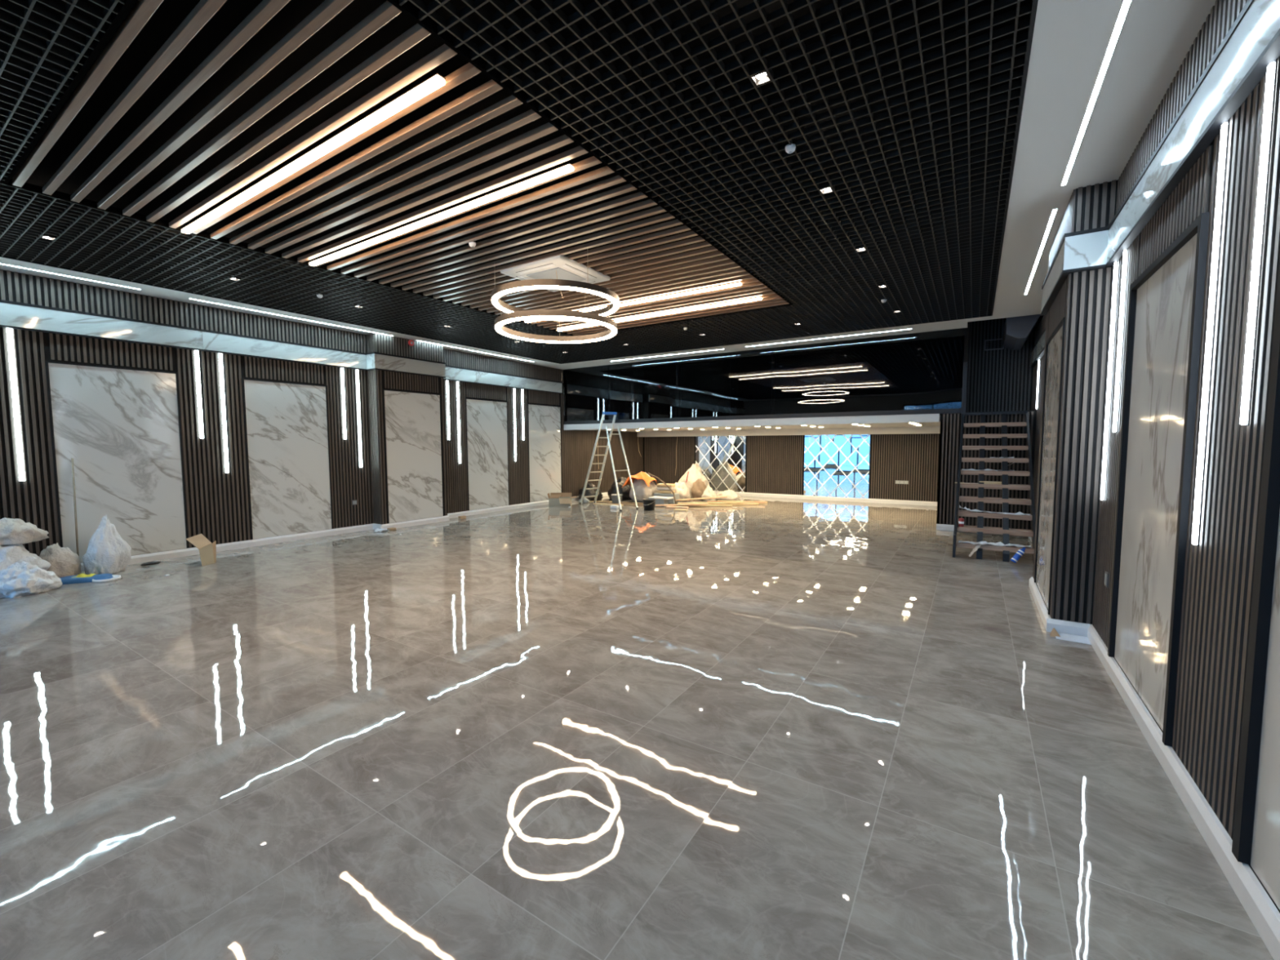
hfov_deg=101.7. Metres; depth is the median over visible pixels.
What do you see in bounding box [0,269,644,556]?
wall
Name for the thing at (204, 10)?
ceiling slat
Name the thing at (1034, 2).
trim
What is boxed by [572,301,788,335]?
ceiling slat
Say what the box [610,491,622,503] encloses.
bucket
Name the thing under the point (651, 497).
cardboard sheet
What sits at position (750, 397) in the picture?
glass screen
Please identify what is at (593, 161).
ceiling slat
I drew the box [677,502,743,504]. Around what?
plank
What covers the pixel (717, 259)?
ceiling slat
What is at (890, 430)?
trim
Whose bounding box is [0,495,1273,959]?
floor
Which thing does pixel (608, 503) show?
plank
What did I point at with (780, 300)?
ceiling slat
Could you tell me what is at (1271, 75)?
light strip
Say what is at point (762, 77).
spotlight
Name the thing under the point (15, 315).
band
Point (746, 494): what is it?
baseboard
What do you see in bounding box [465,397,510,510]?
cladding
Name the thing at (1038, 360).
light strip
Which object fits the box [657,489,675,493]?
bag
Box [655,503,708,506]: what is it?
plank
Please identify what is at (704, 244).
ceiling slat
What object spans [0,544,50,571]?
sack
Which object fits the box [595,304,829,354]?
grid
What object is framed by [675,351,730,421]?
glass screen
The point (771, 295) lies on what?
ceiling slat
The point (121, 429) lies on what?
cladding
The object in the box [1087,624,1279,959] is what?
baseboard
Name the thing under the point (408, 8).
trim
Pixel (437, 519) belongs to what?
baseboard
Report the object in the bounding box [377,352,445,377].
band
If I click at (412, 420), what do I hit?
cladding
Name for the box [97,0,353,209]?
ceiling slat
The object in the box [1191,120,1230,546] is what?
light strip
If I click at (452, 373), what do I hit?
band
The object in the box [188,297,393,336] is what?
light strip
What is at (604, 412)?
tray
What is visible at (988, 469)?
protective film
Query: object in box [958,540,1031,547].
protective film
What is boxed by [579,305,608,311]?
linear light
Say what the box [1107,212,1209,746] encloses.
cladding
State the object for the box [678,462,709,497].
sack
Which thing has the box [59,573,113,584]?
bag
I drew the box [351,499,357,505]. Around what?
wall socket
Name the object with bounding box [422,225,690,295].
ceiling slat
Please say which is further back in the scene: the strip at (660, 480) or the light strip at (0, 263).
the strip at (660, 480)
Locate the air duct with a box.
[1002,314,1039,350]
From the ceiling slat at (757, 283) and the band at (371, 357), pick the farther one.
the band at (371, 357)
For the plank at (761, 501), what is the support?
on the floor at (780, 728)
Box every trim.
[0,0,1038,364]
[2,0,792,336]
[637,426,940,436]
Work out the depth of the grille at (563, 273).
6.94 m
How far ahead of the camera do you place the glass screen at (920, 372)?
11.35 m
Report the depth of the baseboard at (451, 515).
14.07 m
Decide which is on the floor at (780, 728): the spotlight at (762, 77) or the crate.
the crate
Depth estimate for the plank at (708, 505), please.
14.87 m
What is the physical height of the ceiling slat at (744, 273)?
0.043 m
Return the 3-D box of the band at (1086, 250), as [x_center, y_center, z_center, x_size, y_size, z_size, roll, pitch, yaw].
[3.988,-2.056,4.668,0.304,0.346,0.050,2,5,33]
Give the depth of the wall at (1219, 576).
2.48 m
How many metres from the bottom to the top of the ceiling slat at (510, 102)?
0.043 m
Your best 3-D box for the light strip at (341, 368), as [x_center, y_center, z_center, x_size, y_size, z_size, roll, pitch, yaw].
[-5.976,-1.538,10.497,0.028,1.431,0.050,2,5,33]
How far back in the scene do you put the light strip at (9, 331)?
6.90 m
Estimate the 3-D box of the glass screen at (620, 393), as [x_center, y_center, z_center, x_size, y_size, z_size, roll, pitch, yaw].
[-0.576,-2.486,14.961,0.800,1.688,0.044,2,5,33]
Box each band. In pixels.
[0,299,203,351]
[202,328,366,370]
[366,351,377,370]
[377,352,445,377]
[443,364,562,393]
[1030,327,1045,367]
[1040,236,1069,315]
[1062,226,1108,274]
[1106,0,1279,266]
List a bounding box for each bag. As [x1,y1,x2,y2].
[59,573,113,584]
[577,482,602,501]
[578,497,589,503]
[607,476,631,500]
[657,483,675,487]
[657,486,675,490]
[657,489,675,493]
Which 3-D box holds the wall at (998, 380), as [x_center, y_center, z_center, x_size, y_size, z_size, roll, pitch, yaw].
[7.725,-2.505,11.219,1.188,2.200,0.320,2,5,33]
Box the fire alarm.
[408,340,413,346]
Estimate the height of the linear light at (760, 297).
0.036 m
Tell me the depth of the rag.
7.85 m
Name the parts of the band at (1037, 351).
trim, trim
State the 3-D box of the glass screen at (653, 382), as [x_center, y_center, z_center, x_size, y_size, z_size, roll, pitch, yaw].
[0.371,-2.447,14.356,1.450,1.688,0.044,2,5,33]
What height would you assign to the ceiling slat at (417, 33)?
0.043 m
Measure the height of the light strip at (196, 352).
1.431 m
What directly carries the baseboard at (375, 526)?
attached to the wall at (217, 504)
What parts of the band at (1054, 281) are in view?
trim, trim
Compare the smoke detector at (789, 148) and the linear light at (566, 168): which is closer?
the smoke detector at (789, 148)
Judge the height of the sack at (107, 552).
0.852 m
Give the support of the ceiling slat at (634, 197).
attached to the trim at (408, 8)
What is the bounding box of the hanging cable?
[675,436,677,475]
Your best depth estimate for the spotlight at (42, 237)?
5.78 m
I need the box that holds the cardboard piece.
[185,533,216,566]
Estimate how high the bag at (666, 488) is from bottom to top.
0.085 m
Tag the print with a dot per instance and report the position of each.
(81, 575)
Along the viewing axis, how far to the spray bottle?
7.67 m
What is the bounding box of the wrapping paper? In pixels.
[968,545,981,556]
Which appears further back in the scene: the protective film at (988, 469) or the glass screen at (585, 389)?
the glass screen at (585, 389)
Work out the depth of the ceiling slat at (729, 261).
7.39 m
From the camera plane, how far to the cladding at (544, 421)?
15.46 m
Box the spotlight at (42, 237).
[40,235,55,240]
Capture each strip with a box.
[0,262,141,289]
[6,328,25,481]
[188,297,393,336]
[194,350,204,438]
[217,353,229,472]
[340,367,346,439]
[355,369,362,467]
[417,340,532,361]
[445,380,449,439]
[456,381,461,463]
[513,388,516,461]
[521,389,524,439]
[610,348,724,361]
[648,472,676,504]
[745,328,911,346]
[1023,208,1057,294]
[1035,360,1039,408]
[1060,0,1132,186]
[1100,261,1118,500]
[1112,248,1127,432]
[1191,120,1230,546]
[1240,59,1277,426]
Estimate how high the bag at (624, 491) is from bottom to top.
0.735 m
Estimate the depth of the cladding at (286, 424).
9.67 m
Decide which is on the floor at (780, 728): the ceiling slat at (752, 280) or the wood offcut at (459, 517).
the wood offcut at (459, 517)
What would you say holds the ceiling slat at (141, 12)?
attached to the trim at (408, 8)
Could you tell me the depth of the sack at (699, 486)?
16.58 m
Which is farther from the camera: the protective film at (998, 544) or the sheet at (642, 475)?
the sheet at (642, 475)
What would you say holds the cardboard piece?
on the floor at (780, 728)
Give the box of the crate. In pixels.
[653,493,679,503]
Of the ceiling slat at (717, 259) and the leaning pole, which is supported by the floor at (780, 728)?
the leaning pole
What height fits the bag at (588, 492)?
0.573 m
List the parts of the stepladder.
rail, rail, leg, leg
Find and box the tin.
[654,498,667,505]
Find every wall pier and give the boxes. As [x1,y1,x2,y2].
[366,333,447,524]
[1032,179,1117,624]
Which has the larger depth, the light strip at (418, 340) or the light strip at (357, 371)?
the light strip at (418, 340)
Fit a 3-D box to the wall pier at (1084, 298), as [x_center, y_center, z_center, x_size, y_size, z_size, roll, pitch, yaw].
[4.549,-0.653,5.539,0.298,4.110,1.850,2,5,33]
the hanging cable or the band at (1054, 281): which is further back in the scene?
the hanging cable
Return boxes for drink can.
[958,518,964,526]
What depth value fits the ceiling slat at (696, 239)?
6.45 m
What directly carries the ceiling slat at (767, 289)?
attached to the trim at (408, 8)
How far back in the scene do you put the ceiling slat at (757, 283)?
8.14 m
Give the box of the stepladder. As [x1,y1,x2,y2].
[579,411,639,511]
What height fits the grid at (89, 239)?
0.042 m
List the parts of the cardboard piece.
panel, panel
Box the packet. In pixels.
[610,505,618,508]
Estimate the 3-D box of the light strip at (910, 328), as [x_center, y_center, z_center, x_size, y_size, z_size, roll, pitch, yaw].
[3.977,-3.094,11.380,3.508,0.006,0.038,2,5,33]
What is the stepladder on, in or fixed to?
on the floor at (780, 728)
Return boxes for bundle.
[715,489,741,500]
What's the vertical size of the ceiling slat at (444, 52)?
0.043 m
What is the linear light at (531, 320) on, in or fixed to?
attached to the ceiling slat at (752, 280)
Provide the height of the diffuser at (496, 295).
0.021 m
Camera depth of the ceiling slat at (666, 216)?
6.15 m
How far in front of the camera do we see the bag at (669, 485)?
15.77 m
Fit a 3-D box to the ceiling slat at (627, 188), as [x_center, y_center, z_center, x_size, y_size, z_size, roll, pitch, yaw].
[-1.967,-2.723,5.909,4.580,0.043,0.054,2,5,33]
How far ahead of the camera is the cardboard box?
14.95 m
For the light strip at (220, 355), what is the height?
2.016 m
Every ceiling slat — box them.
[12,0,163,186]
[42,0,226,195]
[70,0,290,202]
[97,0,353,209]
[122,0,401,216]
[146,23,431,222]
[168,44,457,228]
[191,62,480,234]
[210,79,502,239]
[229,94,523,244]
[247,109,541,249]
[265,122,558,253]
[281,134,573,258]
[297,146,588,262]
[315,155,601,266]
[327,165,614,270]
[341,174,626,274]
[354,183,637,277]
[366,191,647,280]
[378,199,657,284]
[391,205,666,287]
[401,213,675,290]
[413,218,683,293]
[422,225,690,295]
[433,231,697,298]
[443,235,705,301]
[452,241,711,303]
[461,245,718,306]
[470,250,724,308]
[478,255,729,310]
[486,259,735,312]
[494,263,740,315]
[502,267,745,315]
[523,278,759,322]
[530,281,764,324]
[537,284,767,326]
[543,287,771,328]
[546,271,750,309]
[549,290,775,329]
[555,293,778,331]
[561,296,782,332]
[562,274,755,311]
[567,298,785,333]
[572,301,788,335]
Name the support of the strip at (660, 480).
on the floor at (780, 728)
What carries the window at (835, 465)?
attached to the wall at (774, 464)
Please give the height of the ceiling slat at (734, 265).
0.043 m
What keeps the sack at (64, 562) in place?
on the floor at (780, 728)
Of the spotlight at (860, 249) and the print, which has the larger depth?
the print
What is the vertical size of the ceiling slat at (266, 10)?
0.043 m
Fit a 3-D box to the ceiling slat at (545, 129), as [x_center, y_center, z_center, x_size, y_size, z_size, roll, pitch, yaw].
[-2.540,-2.660,5.016,4.580,0.043,0.054,2,5,33]
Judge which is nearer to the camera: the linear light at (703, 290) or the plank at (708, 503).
the linear light at (703, 290)
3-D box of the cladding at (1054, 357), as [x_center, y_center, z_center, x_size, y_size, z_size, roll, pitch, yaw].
[4.377,-0.149,5.578,0.026,2.850,1.430,2,5,33]
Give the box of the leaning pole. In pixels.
[71,457,80,574]
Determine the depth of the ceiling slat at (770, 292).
8.82 m
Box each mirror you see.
[695,435,746,492]
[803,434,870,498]
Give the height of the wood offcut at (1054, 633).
0.048 m
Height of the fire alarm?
0.124 m
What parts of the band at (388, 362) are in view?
trim, trim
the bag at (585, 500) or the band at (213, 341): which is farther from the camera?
the bag at (585, 500)
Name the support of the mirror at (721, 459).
attached to the wall at (774, 464)
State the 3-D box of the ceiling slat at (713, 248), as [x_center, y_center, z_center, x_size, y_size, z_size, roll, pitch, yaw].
[-1.011,-2.829,7.398,4.580,0.043,0.054,2,5,33]
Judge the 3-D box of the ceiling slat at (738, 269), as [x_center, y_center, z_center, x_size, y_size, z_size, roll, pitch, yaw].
[-0.534,-2.882,8.142,4.580,0.043,0.054,2,5,33]
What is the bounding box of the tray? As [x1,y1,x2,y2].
[602,411,617,414]
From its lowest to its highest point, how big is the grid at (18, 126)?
0.042 m
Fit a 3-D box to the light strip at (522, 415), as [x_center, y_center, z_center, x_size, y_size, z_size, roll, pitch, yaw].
[-3.303,-1.835,14.665,0.028,1.431,0.050,2,5,33]
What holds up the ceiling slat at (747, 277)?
attached to the trim at (408, 8)
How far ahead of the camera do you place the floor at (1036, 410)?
10.31 m
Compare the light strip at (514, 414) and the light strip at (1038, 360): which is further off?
the light strip at (514, 414)
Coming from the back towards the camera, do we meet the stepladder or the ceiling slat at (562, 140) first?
the stepladder
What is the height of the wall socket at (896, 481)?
0.098 m
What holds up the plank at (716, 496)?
on the floor at (780, 728)
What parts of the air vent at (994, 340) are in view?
vent blade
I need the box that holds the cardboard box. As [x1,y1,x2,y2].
[547,492,577,506]
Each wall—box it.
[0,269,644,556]
[644,433,939,502]
[936,411,1036,529]
[963,321,969,412]
[966,317,1035,412]
[1031,0,1279,912]
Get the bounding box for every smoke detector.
[468,241,475,247]
[785,143,795,153]
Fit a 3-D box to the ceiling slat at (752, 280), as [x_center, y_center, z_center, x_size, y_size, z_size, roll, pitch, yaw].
[-0.247,-2.914,8.589,4.580,0.043,0.054,2,5,33]
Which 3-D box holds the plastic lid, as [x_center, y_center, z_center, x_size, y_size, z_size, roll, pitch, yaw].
[-7.141,1.322,6.973,0.276,0.033,0.276,2,5,33]
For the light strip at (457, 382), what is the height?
2.016 m
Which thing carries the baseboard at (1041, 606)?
attached to the wall pier at (1084, 298)
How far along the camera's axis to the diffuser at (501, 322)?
6.85 m
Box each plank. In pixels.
[593,502,623,505]
[595,501,643,504]
[608,502,643,506]
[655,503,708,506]
[666,506,688,509]
[673,508,688,511]
[675,496,727,501]
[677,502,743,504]
[680,504,732,506]
[693,502,759,505]
[706,500,764,502]
[717,500,767,503]
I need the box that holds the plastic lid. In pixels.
[92,574,121,582]
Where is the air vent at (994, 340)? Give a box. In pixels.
[984,337,1004,350]
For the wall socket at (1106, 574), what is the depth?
4.32 m
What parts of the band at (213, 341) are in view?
trim, trim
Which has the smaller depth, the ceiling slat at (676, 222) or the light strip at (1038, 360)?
the ceiling slat at (676, 222)
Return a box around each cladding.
[44,360,189,562]
[241,377,333,539]
[382,388,444,523]
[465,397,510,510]
[527,403,562,502]
[1034,316,1065,614]
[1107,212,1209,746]
[1231,251,1279,910]
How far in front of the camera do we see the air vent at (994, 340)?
11.09 m
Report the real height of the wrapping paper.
0.186 m
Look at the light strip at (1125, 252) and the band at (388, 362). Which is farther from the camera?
the band at (388, 362)
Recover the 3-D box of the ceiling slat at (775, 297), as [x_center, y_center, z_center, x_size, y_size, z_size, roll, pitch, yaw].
[0.326,-2.978,9.482,4.580,0.043,0.054,2,5,33]
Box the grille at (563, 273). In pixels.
[526,267,586,281]
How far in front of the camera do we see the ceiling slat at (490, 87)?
4.08 m
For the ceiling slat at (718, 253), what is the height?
0.043 m
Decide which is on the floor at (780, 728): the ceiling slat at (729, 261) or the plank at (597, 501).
the plank at (597, 501)
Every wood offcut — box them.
[386,527,396,530]
[457,515,466,519]
[979,480,1001,484]
[1049,627,1060,636]
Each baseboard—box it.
[80,523,373,571]
[373,523,382,529]
[382,515,448,528]
[447,492,607,518]
[713,490,937,506]
[936,524,954,531]
[1028,577,1051,628]
[1045,617,1090,636]
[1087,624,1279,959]
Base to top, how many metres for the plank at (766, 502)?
0.050 m
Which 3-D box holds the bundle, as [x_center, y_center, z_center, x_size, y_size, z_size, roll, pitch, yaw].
[2.800,0.466,16.639,0.894,0.349,0.420,2,5,33]
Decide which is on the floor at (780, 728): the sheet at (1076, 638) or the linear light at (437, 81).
the sheet at (1076, 638)
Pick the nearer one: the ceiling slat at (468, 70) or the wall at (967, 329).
the ceiling slat at (468, 70)
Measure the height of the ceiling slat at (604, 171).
0.043 m
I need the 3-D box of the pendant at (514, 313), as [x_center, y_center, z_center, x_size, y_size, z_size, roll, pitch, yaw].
[-1.088,-2.361,6.797,1.726,0.803,1.747,2,5,33]
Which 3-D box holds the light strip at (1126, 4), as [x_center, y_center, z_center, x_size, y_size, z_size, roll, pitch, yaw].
[2.816,-2.519,3.150,0.038,0.006,3.538,2,5,33]
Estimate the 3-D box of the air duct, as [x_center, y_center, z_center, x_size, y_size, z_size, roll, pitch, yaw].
[7.508,-2.913,10.247,0.540,0.470,1.460,2,5,33]
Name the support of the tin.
on the floor at (780, 728)
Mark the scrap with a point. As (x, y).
(377, 529)
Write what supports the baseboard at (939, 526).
attached to the wall at (950, 424)
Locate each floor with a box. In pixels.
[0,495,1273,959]
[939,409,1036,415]
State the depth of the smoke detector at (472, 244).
5.93 m
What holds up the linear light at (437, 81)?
attached to the ceiling slat at (444, 52)
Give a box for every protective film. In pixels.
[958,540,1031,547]
[959,505,1030,515]
[961,468,1014,471]
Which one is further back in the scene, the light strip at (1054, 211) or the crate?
the crate
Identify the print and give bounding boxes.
[71,573,96,577]
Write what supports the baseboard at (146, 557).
attached to the wall at (217, 504)
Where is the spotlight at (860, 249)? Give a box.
[855,247,866,252]
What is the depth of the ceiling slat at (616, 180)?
5.37 m
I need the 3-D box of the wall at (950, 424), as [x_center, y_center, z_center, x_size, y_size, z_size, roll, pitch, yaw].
[8.093,-0.271,12.303,1.578,2.390,4.650,2,5,33]
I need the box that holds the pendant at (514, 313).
[491,262,619,343]
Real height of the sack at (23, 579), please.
0.388 m
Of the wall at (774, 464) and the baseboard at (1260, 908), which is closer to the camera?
the baseboard at (1260, 908)
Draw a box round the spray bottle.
[1010,547,1026,563]
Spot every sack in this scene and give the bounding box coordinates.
[0,517,49,546]
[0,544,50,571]
[0,560,62,598]
[39,542,81,577]
[81,514,131,574]
[629,471,657,502]
[672,481,690,502]
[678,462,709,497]
[690,478,706,500]
[701,484,716,501]
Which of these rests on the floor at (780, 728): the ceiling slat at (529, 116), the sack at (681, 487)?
the sack at (681, 487)
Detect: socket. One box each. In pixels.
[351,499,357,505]
[895,480,908,484]
[1104,571,1109,587]
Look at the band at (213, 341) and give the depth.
9.46 m
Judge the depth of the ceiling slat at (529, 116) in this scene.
4.41 m
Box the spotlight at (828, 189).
[819,181,833,194]
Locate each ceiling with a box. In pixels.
[0,0,1215,369]
[563,413,940,431]
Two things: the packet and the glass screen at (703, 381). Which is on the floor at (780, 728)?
the packet
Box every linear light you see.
[181,72,445,234]
[308,163,574,266]
[524,319,542,322]
[556,296,762,331]
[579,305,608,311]
[618,281,742,306]
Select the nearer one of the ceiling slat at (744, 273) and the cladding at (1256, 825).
the cladding at (1256, 825)
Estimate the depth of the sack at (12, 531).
6.58 m
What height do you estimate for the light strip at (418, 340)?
0.006 m
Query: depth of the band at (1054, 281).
5.39 m
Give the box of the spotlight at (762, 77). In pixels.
[750,62,771,86]
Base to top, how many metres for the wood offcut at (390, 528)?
0.050 m
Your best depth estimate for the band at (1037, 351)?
9.52 m
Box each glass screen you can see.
[563,364,608,424]
[608,362,631,423]
[631,357,676,422]
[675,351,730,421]
[729,347,772,419]
[770,328,964,418]
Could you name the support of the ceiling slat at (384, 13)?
attached to the trim at (408, 8)
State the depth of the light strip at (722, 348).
13.41 m
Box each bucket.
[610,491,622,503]
[642,497,655,511]
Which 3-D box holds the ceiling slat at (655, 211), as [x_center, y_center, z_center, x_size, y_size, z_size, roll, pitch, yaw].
[-1.680,-2.755,6.356,4.580,0.043,0.054,2,5,33]
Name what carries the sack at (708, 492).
on the floor at (780, 728)
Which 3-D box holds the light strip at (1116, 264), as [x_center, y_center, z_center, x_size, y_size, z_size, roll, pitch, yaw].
[4.073,-0.842,4.516,0.028,2.051,0.032,2,5,33]
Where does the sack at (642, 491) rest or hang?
on the floor at (780, 728)
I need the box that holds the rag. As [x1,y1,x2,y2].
[140,561,160,565]
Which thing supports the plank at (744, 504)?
on the floor at (780, 728)
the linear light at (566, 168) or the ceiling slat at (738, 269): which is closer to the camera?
the linear light at (566, 168)
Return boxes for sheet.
[622,471,657,487]
[648,496,673,499]
[1055,632,1091,644]
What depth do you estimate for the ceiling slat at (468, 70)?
3.82 m
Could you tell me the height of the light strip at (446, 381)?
1.431 m
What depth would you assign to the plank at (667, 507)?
14.43 m
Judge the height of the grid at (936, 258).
0.042 m
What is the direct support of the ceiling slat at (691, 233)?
attached to the trim at (408, 8)
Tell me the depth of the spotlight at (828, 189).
4.75 m
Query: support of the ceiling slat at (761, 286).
attached to the trim at (408, 8)
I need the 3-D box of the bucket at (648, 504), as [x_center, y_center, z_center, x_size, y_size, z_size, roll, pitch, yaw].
[0.248,0.669,14.188,0.374,0.300,0.370,2,5,33]
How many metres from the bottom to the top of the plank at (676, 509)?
0.030 m
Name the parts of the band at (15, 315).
trim, trim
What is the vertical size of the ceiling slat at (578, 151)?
0.043 m
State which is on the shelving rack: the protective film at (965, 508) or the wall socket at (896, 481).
the protective film at (965, 508)
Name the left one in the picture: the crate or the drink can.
the crate
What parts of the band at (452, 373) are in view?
trim, trim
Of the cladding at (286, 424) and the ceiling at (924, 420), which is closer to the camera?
the cladding at (286, 424)
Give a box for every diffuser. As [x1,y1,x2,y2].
[491,285,619,320]
[494,315,617,343]
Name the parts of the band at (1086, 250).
trim, trim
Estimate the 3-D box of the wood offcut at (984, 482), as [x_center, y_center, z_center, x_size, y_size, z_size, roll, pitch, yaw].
[6.048,0.047,8.990,0.320,0.045,0.060,2,5,33]
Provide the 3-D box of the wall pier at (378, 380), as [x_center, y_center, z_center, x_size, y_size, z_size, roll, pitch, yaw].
[-5.123,-1.045,11.598,0.300,4.110,1.650,2,5,33]
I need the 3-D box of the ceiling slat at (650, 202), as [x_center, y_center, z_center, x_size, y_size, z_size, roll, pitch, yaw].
[-1.776,-2.745,6.207,4.580,0.043,0.054,2,5,33]
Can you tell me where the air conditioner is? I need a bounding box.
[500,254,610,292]
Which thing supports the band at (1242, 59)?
attached to the wall at (1219, 576)
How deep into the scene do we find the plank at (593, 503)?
15.45 m
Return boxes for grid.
[0,0,124,180]
[0,179,642,363]
[399,0,1031,333]
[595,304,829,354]
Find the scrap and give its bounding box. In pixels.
[374,528,388,532]

